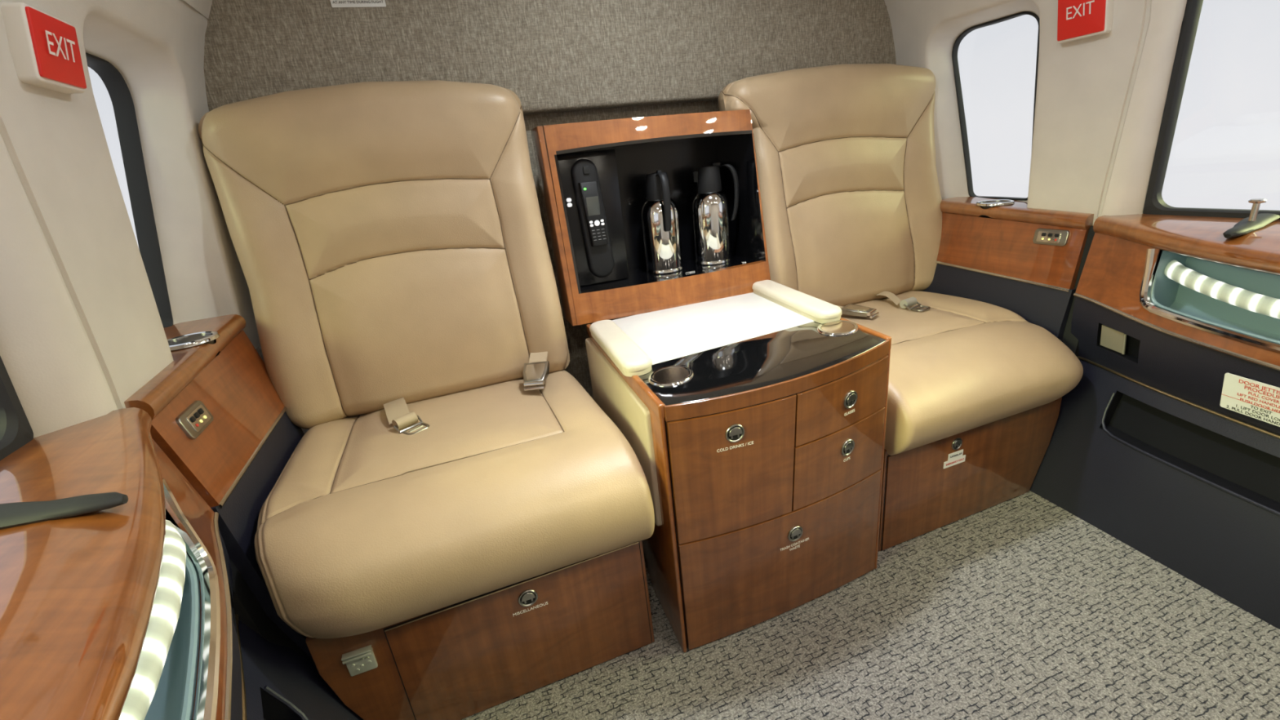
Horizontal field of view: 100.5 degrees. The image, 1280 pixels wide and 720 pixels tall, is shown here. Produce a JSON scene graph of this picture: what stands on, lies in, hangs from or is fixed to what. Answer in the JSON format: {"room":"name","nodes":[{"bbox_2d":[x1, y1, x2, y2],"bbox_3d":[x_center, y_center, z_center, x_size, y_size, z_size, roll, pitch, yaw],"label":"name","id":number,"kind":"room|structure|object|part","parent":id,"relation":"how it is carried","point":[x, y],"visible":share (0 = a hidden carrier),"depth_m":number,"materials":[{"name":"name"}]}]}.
{"room":"aircraft cabin","nodes":[
{"label":"aircraft cabin","id":0,"kind":"room"},
{"bbox_2d":[0,0,315,666],"bbox_3d":[-0.781,0.007,1.021,0.240,1.310,0.728,-13,21,-17],"label":"wall","id":1,"kind":"structure","parent":0,"point":[55,143],"depth_m":0.83,"materials":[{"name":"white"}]},
{"bbox_2d":[0,2,86,93],"bbox_3d":[-0.717,-0.372,0.643,0.040,0.079,0.096,-13,21,-17],"label":"exit sign","id":2,"kind":"object","parent":1,"relation":"attached to","point":[44,47],"visible":1,"depth_m":0.62,"materials":[{"name":"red plastic"}]},
{"bbox_2d":[85,52,173,328],"bbox_3d":[-0.928,-0.270,0.937,0.094,0.506,0.299,-13,21,-17],"label":"window","id":3,"kind":"structure","parent":1,"relation":"in","point":[117,89],"depth_m":1.02,"materials":[{"name":"grey rubber"}]},
{"bbox_2d":[0,138,363,719],"bbox_3d":[-0.323,0.356,-0.076,0.312,1.320,1.855,-13,21,-17],"label":"door","id":4,"kind":"structure","parent":1,"relation":"in","point":[51,380],"depth_m":0.64,"materials":[{"name":"white plastic"}]},
{"bbox_3d":[-0.715,-0.192,0.582,0.206,0.650,0.090,-13,21,-17],"label":"post","id":5,"kind":"part","parent":4,"relation":"part of","materials":[{"name":"white plastic"}]},
{"bbox_2d":[0,407,232,719],"bbox_3d":[-0.398,0.348,0.191,0.299,0.230,1.298,-13,21,-17],"label":"ledge","id":6,"kind":"object","parent":4,"relation":"attached to","point":[123,611],"visible":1,"depth_m":0.47,"materials":[{"name":"brown wood"}]},
{"bbox_2d":[0,492,128,529],"bbox_3d":[-0.569,0.139,0.479,0.183,0.022,0.044,-10,20,-9],"label":"handle","id":7,"kind":"object","parent":6,"relation":"on","point":[16,513],"depth_m":0.48,"materials":[{"name":"grey metal"}]},
{"bbox_3d":[-0.281,0.357,0.164,0.089,0.151,1.153,-15,22,-21],"label":"recess frame","id":8,"kind":"part","parent":6,"relation":"part of","materials":[{"name":"silver metal"}]},
{"bbox_3d":[-0.332,0.483,0.268,0.150,0.179,1.304,-15,22,-22],"label":"panel","id":9,"kind":"part","parent":4,"relation":"part of","materials":[{"name":"black plastic"}]},
{"bbox_3d":[-0.316,0.720,0.349,0.215,0.346,1.307,-14,22,-21],"label":"pocket panel","id":10,"kind":"part","parent":4,"relation":"part of","materials":[{"name":"black plastic"}]},
{"bbox_2d":[124,314,286,509],"bbox_3d":[-0.805,0.080,0.944,0.178,0.219,0.443,-13,21,-17],"label":"ledge","id":11,"kind":"object","parent":1,"relation":"attached to","point":[213,408],"visible":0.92,"depth_m":0.91,"materials":[{"name":"brown wood"}]},
{"bbox_3d":[-0.702,0.093,0.841,0.015,0.039,0.086,-13,21,-17],"label":"control panel","id":12,"kind":"part","parent":11,"relation":"part of","materials":[{"name":"silver metal"}]},
{"bbox_3d":[-0.661,0.391,1.099,0.104,0.515,0.448,-13,21,-17],"label":"panel","id":13,"kind":"part","parent":1,"relation":"part of","materials":[{"name":"black plastic"}]},
{"bbox_2d":[182,0,899,18],"bbox_3d":[0.342,-0.678,0.211,1.822,0.315,2.500,-13,21,-17],"label":"ceiling","id":14,"kind":"structure","parent":0,"point":[203,6],"depth_m":1.06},
{"bbox_2d":[203,0,896,434],"bbox_3d":[-0.031,-0.419,1.565,2.200,1.575,0.078,-13,21,-17],"label":"wall","id":15,"kind":"structure","parent":0,"point":[565,61],"depth_m":1.35,"materials":[{"name":"grey fabric"}]},
{"bbox_2d":[329,0,386,7],"bbox_3d":[-0.621,-0.809,1.161,0.110,0.068,0.002,-13,21,-17],"label":"notice","id":16,"kind":"object","parent":15,"relation":"attached to","point":[335,3],"visible":1,"depth_m":1.17,"materials":[{"name":"white"}]},
{"bbox_3d":[-0.080,-0.895,1.377,1.872,0.438,0.054,-13,21,-17],"label":"padded panel","id":17,"kind":"part","parent":15,"relation":"part of","materials":[{"name":"grey fabric"}]},
{"bbox_2d":[460,490,1279,719],"bbox_3d":[0.499,0.700,0.705,1.720,0.030,2.470,-13,21,-17],"label":"floor","id":18,"kind":"structure","parent":0,"point":[1020,607],"depth_m":1.02,"materials":[{"name":"carpet"}]},
{"bbox_2d":[198,80,654,719],"bbox_3d":[-0.434,0.028,1.083,0.673,1.156,0.743,-13,21,-17],"label":"seat","id":19,"kind":"object","parent":18,"relation":"on","point":[388,239],"visible":0.99,"depth_m":1.07,"materials":[{"name":"leather"}]},
{"bbox_3d":[-0.462,0.500,0.879,0.044,0.048,0.012,-13,21,-17],"label":"keeper plate","id":20,"kind":"part","parent":19,"relation":"part of","materials":[{"name":"grey metal"}]},
{"bbox_3d":[-0.552,-0.255,1.249,0.673,0.719,0.201,-13,21,-17],"label":"backrest","id":21,"kind":"part","parent":19,"relation":"part of","materials":[{"name":"leather"}]},
{"bbox_2d":[382,397,429,435],"bbox_3d":[-0.526,0.116,1.170,0.065,0.026,0.229,-20,24,-33],"label":"belt","id":22,"kind":"object","parent":19,"relation":"on","point":[397,413],"visible":1,"depth_m":1.13,"materials":[{"name":"beige fabric"}]},
{"bbox_2d":[253,369,654,638],"bbox_3d":[-0.380,0.233,1.107,0.641,0.195,0.630,-13,21,-17],"label":"cushion","id":23,"kind":"object","parent":19,"relation":"on","point":[366,526],"depth_m":0.89,"materials":[{"name":"leather"}]},
{"bbox_3d":[-0.200,0.514,0.992,0.452,0.256,0.004,-13,21,-17],"label":"locker door","id":24,"kind":"part","parent":19,"relation":"part of","materials":[{"name":"brown wood"}]},
{"bbox_2d":[522,351,549,391],"bbox_3d":[-0.250,0.018,1.296,0.060,0.051,0.167,-6,20,0],"label":"belt","id":25,"kind":"object","parent":19,"relation":"on","point":[535,372],"visible":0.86,"depth_m":1.26,"materials":[{"name":"silver metal"}]},
{"bbox_2d":[585,280,891,652],"bbox_3d":[0.224,0.181,1.292,0.571,0.591,0.610,-13,21,-17],"label":"base cabinet","id":26,"kind":"object","parent":18,"relation":"on","point":[754,423],"visible":0.99,"depth_m":1.03,"materials":[{"name":"brown wood"}]},
{"bbox_3d":[-0.049,-0.028,1.178,0.060,0.012,0.345,-12,21,-14],"label":"armrest","id":27,"kind":"part","parent":26,"relation":"part of","materials":[{"name":"beige leather"}]},
{"bbox_3d":[-0.022,0.251,1.234,0.009,0.550,0.561,-12,21,-15],"label":"panel","id":28,"kind":"part","parent":26,"relation":"part of","materials":[{"name":"brown wood"}]},
{"bbox_2d":[530,109,770,325],"bbox_3d":[0.040,-0.394,1.448,0.565,0.488,0.250,-13,21,-17],"label":"bar alcove","id":29,"kind":"object","parent":26,"relation":"on","point":[623,151],"visible":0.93,"depth_m":1.44,"materials":[{"name":"brown wood"}]},
{"bbox_2d":[570,158,614,277],"bbox_3d":[-0.119,-0.366,1.400,0.084,0.308,0.036,-13,21,-17],"label":"telephone","id":30,"kind":"object","parent":29,"relation":"on","point":[584,172],"visible":1,"depth_m":1.39,"materials":[{"name":"black plastic"}]},
{"bbox_3d":[-0.139,-0.386,1.459,0.162,0.340,0.094,-13,21,-17],"label":"phone plate","id":31,"kind":"part","parent":29,"relation":"part of","materials":[{"name":"black plastic"}]},
{"bbox_3d":[0.028,-0.584,1.355,0.542,0.068,0.031,-11,21,-11],"label":"rail","id":32,"kind":"part","parent":29,"relation":"part of","materials":[{"name":"brown wood"}]},
{"bbox_2d":[640,169,683,274],"bbox_3d":[0.055,-0.387,1.495,0.108,0.276,0.124,2,22,22],"label":"flask","id":33,"kind":"object","parent":29,"relation":"on","point":[660,223],"visible":1,"depth_m":1.47,"materials":[{"name":"silver metal"}]},
{"bbox_3d":[0.048,-0.480,1.468,0.068,0.070,0.068,-13,21,-17],"label":"lid","id":34,"kind":"part","parent":33,"relation":"part of","materials":[{"name":"black plastic"}]},
{"bbox_3d":[0.065,-0.425,1.436,0.024,0.154,0.063,-10,21,-11],"label":"handle","id":35,"kind":"part","parent":33,"relation":"part of","materials":[{"name":"black plastic"}]},
{"bbox_3d":[0.095,-0.187,1.450,0.558,0.088,0.033,-11,21,-11],"label":"rail","id":36,"kind":"part","parent":29,"relation":"part of","materials":[{"name":"brown wood"}]},
{"bbox_2d":[692,162,738,265],"bbox_3d":[0.212,-0.422,1.539,0.122,0.276,0.110,-13,21,-17],"label":"flask","id":37,"kind":"object","parent":29,"relation":"on","point":[710,206],"visible":1,"depth_m":1.50,"materials":[{"name":"silver metal"}]},
{"bbox_3d":[0.164,-0.520,1.511,0.020,0.028,0.032,1,21,18],"label":"spout","id":38,"kind":"part","parent":37,"relation":"part of","materials":[{"name":"black plastic"}]},
{"bbox_3d":[0.195,-0.512,1.504,0.068,0.070,0.068,-13,21,-17],"label":"lid","id":39,"kind":"part","parent":37,"relation":"part of","materials":[{"name":"black plastic"}]},
{"bbox_3d":[0.214,-0.545,1.484,0.022,0.010,0.012,1,21,18],"label":"thumb lever","id":40,"kind":"part","parent":37,"relation":"part of","materials":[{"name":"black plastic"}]},
{"bbox_3d":[0.248,-0.472,1.503,0.063,0.154,0.024,0,21,17],"label":"handle","id":41,"kind":"part","parent":37,"relation":"part of","materials":[{"name":"black plastic"}]},
{"bbox_3d":[0.171,0.199,0.964,0.235,0.257,0.038,-11,21,-13],"label":"drawer","id":42,"kind":"part","parent":26,"relation":"part of","materials":[{"name":"brown wood"}]},
{"bbox_3d":[0.269,0.036,0.954,0.483,0.040,0.060,-13,21,-18],"label":"rail","id":43,"kind":"part","parent":26,"relation":"part of","materials":[{"name":"brown wood"}]},
{"bbox_3d":[0.308,0.410,1.101,0.479,0.265,0.044,-13,21,-18],"label":"drawer","id":44,"kind":"part","parent":26,"relation":"part of","materials":[{"name":"brown wood"}]},
{"bbox_3d":[0.382,-0.146,1.337,0.060,0.012,0.374,-10,21,-11],"label":"armrest","id":45,"kind":"part","parent":26,"relation":"part of","materials":[{"name":"beige leather"}]},
{"bbox_3d":[0.397,0.194,1.060,0.248,0.148,0.032,-16,22,-24],"label":"drawer","id":46,"kind":"part","parent":26,"relation":"part of","materials":[{"name":"brown wood"}]},
{"bbox_3d":[0.386,0.074,1.011,0.250,0.113,0.032,-16,22,-25],"label":"drawer","id":47,"kind":"part","parent":26,"relation":"part of","materials":[{"name":"brown wood"}]},
{"bbox_3d":[0.444,0.135,1.391,0.009,0.562,0.563,-11,21,-12],"label":"panel","id":48,"kind":"part","parent":26,"relation":"part of","materials":[{"name":"brown wood"}]},
{"bbox_2d":[718,63,1083,551],"bbox_3d":[0.723,-0.228,1.457,0.743,1.136,0.739,-13,21,-17],"label":"seat","id":49,"kind":"object","parent":18,"relation":"on","point":[850,192],"visible":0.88,"depth_m":1.46,"materials":[{"name":"leather"}]},
{"bbox_3d":[0.606,-0.510,1.621,0.741,0.699,0.201,-13,21,-17],"label":"backrest","id":50,"kind":"part","parent":49,"relation":"part of","materials":[{"name":"leather"}]},
{"bbox_2d":[836,303,879,318],"bbox_3d":[0.596,-0.146,1.539,0.060,0.020,0.173,-23,26,-38],"label":"buckle","id":51,"kind":"object","parent":49,"relation":"on","point":[850,309],"visible":0.82,"depth_m":1.50,"materials":[{"name":"silver metal"}]},
{"bbox_2d":[876,291,930,311],"bbox_3d":[0.764,-0.183,1.592,0.072,0.026,0.227,-11,21,-11],"label":"belt","id":52,"kind":"object","parent":49,"relation":"on","point":[907,303],"visible":0.99,"depth_m":1.53,"materials":[{"name":"beige fabric"}]},
{"bbox_2d":[840,290,1083,455],"bbox_3d":[0.738,-0.016,1.468,0.628,0.191,0.626,-13,21,-17],"label":"cushion","id":53,"kind":"object","parent":49,"relation":"on","point":[959,366],"depth_m":1.23,"materials":[{"name":"leather"}]},
{"bbox_3d":[0.821,0.279,1.317,0.541,0.258,0.004,-13,21,-17],"label":"locker door","id":54,"kind":"part","parent":49,"relation":"part of","materials":[{"name":"brown wood"}]},
{"bbox_2d":[886,0,1151,356],"bbox_3d":[0.988,-0.398,1.585,0.240,1.310,0.728,-13,21,-17],"label":"wall","id":55,"kind":"structure","parent":0,"point":[1085,86],"depth_m":1.35,"materials":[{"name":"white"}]},
{"bbox_2d":[951,11,1039,200],"bbox_3d":[1.029,-0.714,1.552,0.079,0.506,0.283,-13,21,-17],"label":"window","id":56,"kind":"structure","parent":55,"relation":"in","point":[955,48],"depth_m":1.60,"materials":[{"name":"grey rubber"}]},
{"bbox_3d":[1.012,-0.005,1.628,0.114,0.542,0.448,-13,21,-17],"label":"panel","id":57,"kind":"part","parent":55,"relation":"part of","materials":[{"name":"black plastic"}]},
{"bbox_2d":[935,195,1093,292],"bbox_3d":[1.082,-0.354,1.545,0.168,0.214,0.444,-13,21,-17],"label":"ledge","id":58,"kind":"object","parent":55,"relation":"attached to","point":[1005,238],"visible":0.99,"depth_m":1.48,"materials":[{"name":"brown wood"}]},
{"bbox_3d":[1.071,-0.321,1.389,0.012,0.039,0.084,-13,21,-17],"label":"control panel","id":59,"kind":"part","parent":58,"relation":"part of","materials":[{"name":"silver metal"}]},
{"bbox_2d":[1057,0,1113,43],"bbox_3d":[0.994,-0.777,1.191,0.045,0.103,0.103,-13,21,-17],"label":"exit sign","id":60,"kind":"object","parent":55,"relation":"attached to","point":[1077,20],"visible":1,"depth_m":1.19,"materials":[{"name":"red plastic"}]},
{"bbox_2d":[1029,0,1279,629],"bbox_3d":[1.397,-0.037,0.472,0.312,1.320,1.855,-13,21,-17],"label":"door","id":61,"kind":"structure","parent":55,"relation":"in","point":[1144,451],"depth_m":1.15,"materials":[{"name":"grey plastic"}]},
{"bbox_3d":[1.125,-0.049,1.265,0.016,0.056,0.067,-7,20,-1],"label":"lever","id":62,"kind":"part","parent":61,"relation":"part of","materials":[{"name":"silver metal"}]},
{"bbox_3d":[1.103,-0.608,1.162,0.206,0.650,0.090,-13,21,-17],"label":"post","id":63,"kind":"part","parent":61,"relation":"part of","materials":[{"name":"white plastic"}]},
{"bbox_3d":[1.301,0.350,0.865,0.215,0.346,1.307,-11,21,-13],"label":"pocket panel","id":64,"kind":"part","parent":61,"relation":"part of","materials":[{"name":"black plastic"}]},
{"bbox_3d":[1.264,0.118,0.777,0.150,0.179,1.304,-11,21,-12],"label":"panel","id":65,"kind":"part","parent":61,"relation":"part of","materials":[{"name":"black plastic"}]},
{"bbox_2d":[1073,213,1279,371],"bbox_3d":[1.301,-0.041,0.733,0.299,0.230,1.298,-13,21,-17],"label":"ledge","id":66,"kind":"object","parent":61,"relation":"attached to","point":[1180,277],"visible":1,"depth_m":1.11,"materials":[{"name":"brown wood"}]},
{"bbox_3d":[1.234,0.010,0.647,0.089,0.151,1.153,-11,21,-13],"label":"recess frame","id":67,"kind":"part","parent":66,"relation":"part of","materials":[{"name":"silver metal"}]},
{"bbox_2d":[1222,198,1279,238],"bbox_3d":[1.183,-0.280,1.032,0.183,0.059,0.044,-16,22,-25],"label":"handle","id":68,"kind":"object","parent":66,"relation":"on","point":[1255,221],"depth_m":1.03,"materials":[{"name":"silver metal"}]},
{"bbox_3d":[1.185,-0.263,1.038,0.183,0.022,0.044,-16,22,-25],"label":"handle","id":69,"kind":"part","parent":68,"relation":"part of","materials":[{"name":"green plastic"}]},
{"bbox_2d":[1219,373,1279,426],"bbox_3d":[1.146,0.078,0.979,0.018,0.077,0.128,-9,20,-7],"label":"placard","id":70,"kind":"object","parent":61,"relation":"attached to","point":[1252,398],"visible":1,"depth_m":0.99,"materials":[{"name":"white"}]}
]}

